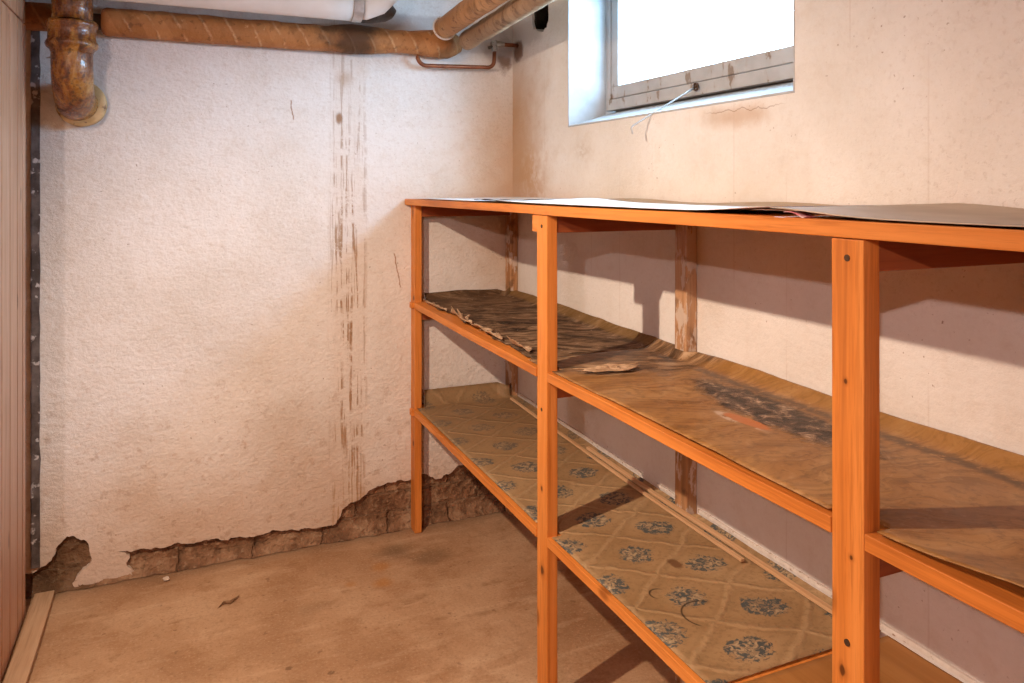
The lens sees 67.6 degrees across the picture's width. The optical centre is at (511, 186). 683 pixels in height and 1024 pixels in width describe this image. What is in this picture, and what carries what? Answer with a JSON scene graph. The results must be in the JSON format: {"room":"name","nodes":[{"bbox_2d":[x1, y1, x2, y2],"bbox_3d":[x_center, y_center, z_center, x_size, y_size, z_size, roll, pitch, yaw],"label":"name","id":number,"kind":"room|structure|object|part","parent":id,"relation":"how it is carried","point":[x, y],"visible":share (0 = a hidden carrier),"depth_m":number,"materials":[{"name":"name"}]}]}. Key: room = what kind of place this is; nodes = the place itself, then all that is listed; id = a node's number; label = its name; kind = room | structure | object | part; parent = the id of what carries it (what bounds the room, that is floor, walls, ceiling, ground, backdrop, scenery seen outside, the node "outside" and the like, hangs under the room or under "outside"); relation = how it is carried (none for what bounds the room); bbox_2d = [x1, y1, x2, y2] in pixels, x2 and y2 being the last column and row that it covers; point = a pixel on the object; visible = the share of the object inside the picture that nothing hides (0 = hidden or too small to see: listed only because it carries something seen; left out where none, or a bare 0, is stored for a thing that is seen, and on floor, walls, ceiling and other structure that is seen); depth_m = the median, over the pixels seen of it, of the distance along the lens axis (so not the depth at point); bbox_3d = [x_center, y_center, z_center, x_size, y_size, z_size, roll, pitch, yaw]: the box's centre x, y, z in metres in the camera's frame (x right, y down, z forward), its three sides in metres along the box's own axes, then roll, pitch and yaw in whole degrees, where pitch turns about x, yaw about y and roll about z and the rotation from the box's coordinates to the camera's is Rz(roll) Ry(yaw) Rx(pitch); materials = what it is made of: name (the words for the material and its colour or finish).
{"room":"basement storage room","nodes":[
{"label":"basement storage room","id":0,"kind":"room"},
{"bbox_2d":[25,0,512,586],"bbox_3d":[-1.353,0.275,2.901,3.527,2.250,0.300,0,0,-23],"label":"wall","id":1,"kind":"structure","parent":0,"point":[225,310],"depth_m":2.89,"materials":[{"name":"paint"}]},
{"bbox_2d":[30,30,40,568],"bbox_3d":[-1.627,0.380,2.613,0.030,1.840,0.011,0,0,-23],"label":"trim","id":2,"kind":"structure","parent":1,"relation":"attached to","point":[35,35],"depth_m":2.61,"materials":[{"name":"black metal"}]},
{"bbox_2d":[44,0,106,126],"bbox_3d":[-1.461,-0.528,2.569,0.169,0.640,0.288,0,0,-23],"label":"drain pipe","id":3,"kind":"object","parent":1,"relation":"attached to","point":[71,42],"visible":1,"depth_m":2.47,"materials":[{"name":"metal"}]},
{"bbox_2d":[55,84,106,126],"bbox_3d":[-1.489,-0.287,2.647,0.158,0.158,0.051,0,0,-23],"label":"pipe end","id":4,"kind":"object","parent":3,"relation":"attached to","point":[100,110],"depth_m":2.64,"materials":[{"name":"brown metal"}]},
{"bbox_2d":[23,2,461,58],"bbox_3d":[-1.250,-0.581,2.716,2.269,0.121,0.123,0,0,-23],"label":"pipe","id":5,"kind":"object","parent":1,"relation":"attached to","point":[113,22],"visible":0.9,"depth_m":2.82,"materials":[{"name":"metal"}]},
{"bbox_2d":[25,499,505,598],"bbox_3d":[-0.901,1.365,2.931,1.920,0.064,0.041,0,0,-23],"label":"baseboard","id":6,"kind":"structure","parent":1,"relation":"attached to","point":[296,539],"depth_m":2.94,"materials":[{"name":"rough stone"}]},
{"bbox_2d":[1,511,677,682],"bbox_3d":[-0.388,1.460,0.676,3.527,0.120,5.150,0,0,-23],"label":"floor","id":7,"kind":"structure","parent":0,"point":[448,601],"depth_m":2.46,"materials":[{"name":"concrete"}]},
{"bbox_2d":[0,0,25,682],"bbox_3d":[-1.479,0.276,2.146,0.086,2.247,0.703,0,0,-23],"label":"wall","id":8,"kind":"structure","parent":7,"relation":"on","point":[12,12],"depth_m":2.29,"materials":[{"name":"brown wood"}]},
{"bbox_3d":[-1.452,-0.690,2.158,0.023,0.316,0.703,0,0,-23],"label":"board panel","id":9,"kind":"part","parent":8,"relation":"part of","materials":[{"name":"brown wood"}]},
{"bbox_2d":[3,590,54,682],"bbox_3d":[-1.227,1.388,1.768,0.062,0.024,1.820,0,0,-23],"label":"batten","id":10,"kind":"object","parent":7,"relation":"on","point":[22,662],"visible":1,"depth_m":2.33,"materials":[{"name":"beige wood"}]},
{"bbox_2d":[218,595,239,607],"bbox_3d":[-0.953,1.395,2.572,0.082,0.013,0.022,0,0,-43],"label":"bark shred","id":11,"kind":"object","parent":7,"relation":"on","point":[235,598],"visible":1,"depth_m":2.57,"materials":[{"name":"brown wood"}]},
{"bbox_2d":[405,199,1023,682],"bbox_3d":[0.443,0.718,1.703,0.482,1.362,3.321,0,0,-23],"label":"shelving unit","id":12,"kind":"object","parent":7,"relation":"on","point":[862,248],"depth_m":1.22,"materials":[{"name":"brown wood"}]},
{"bbox_3d":[-0.390,0.737,3.117,0.030,1.324,0.061,0,0,-23],"label":"post","id":13,"kind":"part","parent":12,"relation":"part of","materials":[{"name":"brown wood"}]},
{"bbox_2d":[423,299,446,310],"bbox_3d":[-0.301,0.452,2.954,0.026,0.013,0.280,0,0,-25],"label":"paper scrap","id":14,"kind":"object","parent":12,"relation":"on","point":[426,301],"visible":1,"depth_m":2.96,"materials":[{"name":"beige paper"}]},
{"bbox_2d":[451,306,471,322],"bbox_3d":[-0.185,0.442,2.699,0.053,0.040,0.250,0,0,-23],"label":"paper scrap","id":15,"kind":"object","parent":12,"relation":"on","point":[460,315],"visible":1,"depth_m":2.66,"materials":[{"name":"beige paper"}]},
{"bbox_2d":[419,197,569,200],"bbox_3d":[-0.084,0.043,2.880,0.402,0.005,0.690,0,0,-23],"label":"paper sheet","id":16,"kind":"object","parent":12,"relation":"on","point":[480,198],"visible":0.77,"depth_m":2.93,"materials":[{"name":"white paper"}]},
{"bbox_3d":[-0.002,0.737,3.289,0.036,1.324,0.057,0,0,-23],"label":"post","id":17,"kind":"part","parent":12,"relation":"part of","materials":[{"name":"brown wood"}]},
{"bbox_3d":[0.066,0.041,2.454,0.326,0.008,0.200,0,0,-23],"label":"dark foil strip","id":18,"kind":"part","parent":12,"relation":"part of","materials":[{"name":"white paper"}]},
{"bbox_2d":[424,286,656,358],"bbox_3d":[0.026,0.450,2.722,0.418,0.063,1.103,0,0,-23],"label":"liner","id":19,"kind":"object","parent":12,"relation":"on","point":[512,314],"visible":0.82,"depth_m":2.62,"materials":[{"name":"brown paper"}]},
{"bbox_2d":[471,324,502,339],"bbox_3d":[-0.078,0.457,2.462,0.047,0.021,0.261,0,0,-23],"label":"paper scrap","id":20,"kind":"object","parent":19,"relation":"on","point":[488,330],"visible":1,"depth_m":2.45,"materials":[{"name":"beige paper"}]},
{"bbox_2d":[507,336,532,351],"bbox_3d":[0.016,0.457,2.263,0.049,0.030,0.170,0,0,-23],"label":"paper scrap","id":21,"kind":"object","parent":19,"relation":"on","point":[528,348],"visible":1,"depth_m":2.24,"materials":[{"name":"beige paper"}]},
{"bbox_3d":[0.094,0.737,2.035,0.033,1.324,0.062,0,0,-23],"label":"post","id":22,"kind":"part","parent":12,"relation":"part of","materials":[{"name":"brown wood"}]},
{"bbox_2d":[417,382,880,682],"bbox_3d":[0.174,0.872,2.350,0.440,0.082,1.903,0,0,-23],"label":"patterned lino","id":23,"kind":"object","parent":12,"relation":"on","point":[728,619],"visible":0.87,"depth_m":1.90,"materials":[{"name":"beige plastic"}]},
{"bbox_2d":[510,398,743,561],"bbox_3d":[0.277,0.892,2.521,0.012,0.028,1.455,0,0,-23],"label":"wooden lath","id":24,"kind":"object","parent":23,"relation":"on","point":[707,536],"visible":0.91,"depth_m":2.22,"materials":[{"name":"brown wood"}]},
{"bbox_2d":[586,446,831,613],"bbox_3d":[0.482,0.897,2.095,0.014,0.017,1.140,0,0,-23],"label":"wooden lath","id":25,"kind":"object","parent":23,"relation":"on","point":[781,577],"visible":0.9,"depth_m":1.95,"materials":[{"name":"brown wood"}]},
{"bbox_2d":[500,198,868,209],"bbox_3d":[0.300,0.038,1.823,0.258,0.012,1.135,0,0,-23],"label":"paper sheet","id":26,"kind":"object","parent":12,"relation":"on","point":[574,201],"visible":0.91,"depth_m":1.76,"materials":[{"name":"white paper"}]},
{"bbox_3d":[0.490,0.737,2.156,0.036,1.324,0.057,0,0,-23],"label":"post","id":27,"kind":"part","parent":12,"relation":"part of","materials":[{"name":"brown wood"}]},
{"bbox_2d":[610,198,839,206],"bbox_3d":[0.444,0.040,2.073,0.165,0.012,1.450,0,0,-23],"label":"paper sheet","id":28,"kind":"object","parent":12,"relation":"on","point":[640,200],"visible":0.46,"depth_m":1.84,"materials":[{"name":"beige paper"}]},
{"bbox_2d":[529,338,1023,587],"bbox_3d":[0.677,0.468,1.210,0.427,0.030,2.180,0,0,-23],"label":"liner","id":29,"kind":"object","parent":12,"relation":"on","point":[946,496],"visible":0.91,"depth_m":1.39,"materials":[{"name":"brown paper"}]},
{"bbox_2d":[573,362,638,371],"bbox_3d":[0.257,0.472,1.998,0.196,0.008,0.081,0,0,-23],"label":"flake","id":30,"kind":"object","parent":29,"relation":"on","point":[609,366],"visible":1,"depth_m":2.00,"materials":[{"name":"beige paper"}]},
{"bbox_2d":[785,211,818,217],"bbox_3d":[0.452,0.043,1.196,0.028,0.010,0.045,0,0,-23],"label":"tag","id":31,"kind":"object","parent":12,"relation":"on","point":[802,214],"visible":1,"depth_m":1.19,"materials":[{"name":"pink paper"}]},
{"bbox_2d":[744,635,962,682],"bbox_3d":[0.839,0.911,0.838,0.426,0.007,1.370,0,0,-23],"label":"sheet","id":32,"kind":"object","parent":12,"relation":"on","point":[898,663],"visible":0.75,"depth_m":1.44,"materials":[{"name":"orange wood"}]},
{"bbox_3d":[0.497,0.737,1.106,0.033,1.324,0.059,0,0,-23],"label":"post","id":33,"kind":"part","parent":12,"relation":"part of","materials":[{"name":"brown wood"}]},
{"bbox_2d":[770,203,1023,226],"bbox_3d":[0.857,0.037,0.767,0.438,0.016,1.205,0,0,-23],"label":"paper sheet","id":34,"kind":"object","parent":12,"relation":"on","point":[949,213],"visible":1,"depth_m":1.17,"materials":[{"name":"beige paper"}]},
{"bbox_2d":[513,0,1023,682],"bbox_3d":[1.125,0.275,1.180,0.350,2.250,4.869,0,0,-23],"label":"wall","id":35,"kind":"structure","parent":0,"point":[893,102],"depth_m":1.73,"materials":[{"name":"paint"}]},
{"bbox_2d":[416,40,518,68],"bbox_3d":[-0.179,-0.553,3.187,0.462,0.134,0.029,0,0,-23],"label":"copper pipe","id":36,"kind":"object","parent":35,"relation":"attached to","point":[494,44],"visible":1,"depth_m":3.20,"materials":[{"name":"metal"}]},
{"bbox_2d":[534,5,547,31],"bbox_3d":[0.254,-0.685,3.141,0.288,0.230,0.240,0,0,-23],"label":"hole","id":37,"kind":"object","parent":35,"relation":"attached to","point":[540,16],"depth_m":3.14,"materials":[{"name":"black"}]},
{"bbox_2d":[568,0,794,126],"bbox_3d":[0.533,-0.511,2.367,0.210,0.578,1.147,0,0,-23],"label":"window reveal","id":38,"kind":"object","parent":35,"relation":"attached to","point":[586,18],"depth_m":2.86,"materials":[{"name":"white paint"}]},
{"bbox_2d":[606,0,792,133],"bbox_3d":[0.505,-0.477,2.355,0.291,0.633,1.133,0,0,-23],"label":"window","id":39,"kind":"structure","parent":35,"relation":"in","point":[775,66],"depth_m":2.50,"materials":[{"name":"grey paint"}]},
{"bbox_3d":[0.465,-0.236,2.359,0.221,0.151,0.011,0,0,-19],"label":"stay rod","id":40,"kind":"part","parent":39,"relation":"part of","materials":[{"name":"grey metal"}]},
{"bbox_2d":[519,393,979,682],"bbox_3d":[0.673,0.890,1.775,0.008,0.031,3.220,0,0,-23],"label":"trim","id":41,"kind":"structure","parent":35,"relation":"attached to","point":[817,584],"depth_m":1.82,"materials":[{"name":"white paint"}]},
{"bbox_3d":[-0.388,-0.910,0.676,3.527,0.120,5.150,0,0,-23],"label":"ceiling","id":42,"kind":"structure","parent":0,"visible":0},
{"bbox_2d":[112,0,397,22],"bbox_3d":[-1.117,-0.723,2.518,1.556,0.256,0.114,0,0,-23],"label":"pipe","id":43,"kind":"object","parent":42,"relation":"attached to","point":[357,11],"visible":1,"depth_m":2.65,"materials":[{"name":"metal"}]},
{"bbox_2d":[355,6,395,23],"bbox_3d":[-0.520,-0.665,2.900,0.165,0.100,0.086,0,0,-23],"label":"lump","id":44,"kind":"object","parent":43,"relation":"attached to","point":[390,13],"visible":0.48,"depth_m":2.89,"materials":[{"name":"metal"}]},
{"bbox_2d":[433,0,506,39],"bbox_3d":[0.245,-0.661,1.830,0.097,0.170,2.621,0,0,-23],"label":"pipe","id":45,"kind":"object","parent":42,"relation":"hanging from","point":[466,12],"visible":1,"depth_m":2.75,"materials":[{"name":"brown paint"}]},
{"bbox_2d":[458,0,554,49],"bbox_3d":[0.335,-0.629,1.840,0.078,0.176,2.622,0,0,-23],"label":"pipe","id":46,"kind":"object","parent":42,"relation":"hanging from","point":[512,12],"visible":1,"depth_m":2.66,"materials":[{"name":"brown metal"}]}
]}

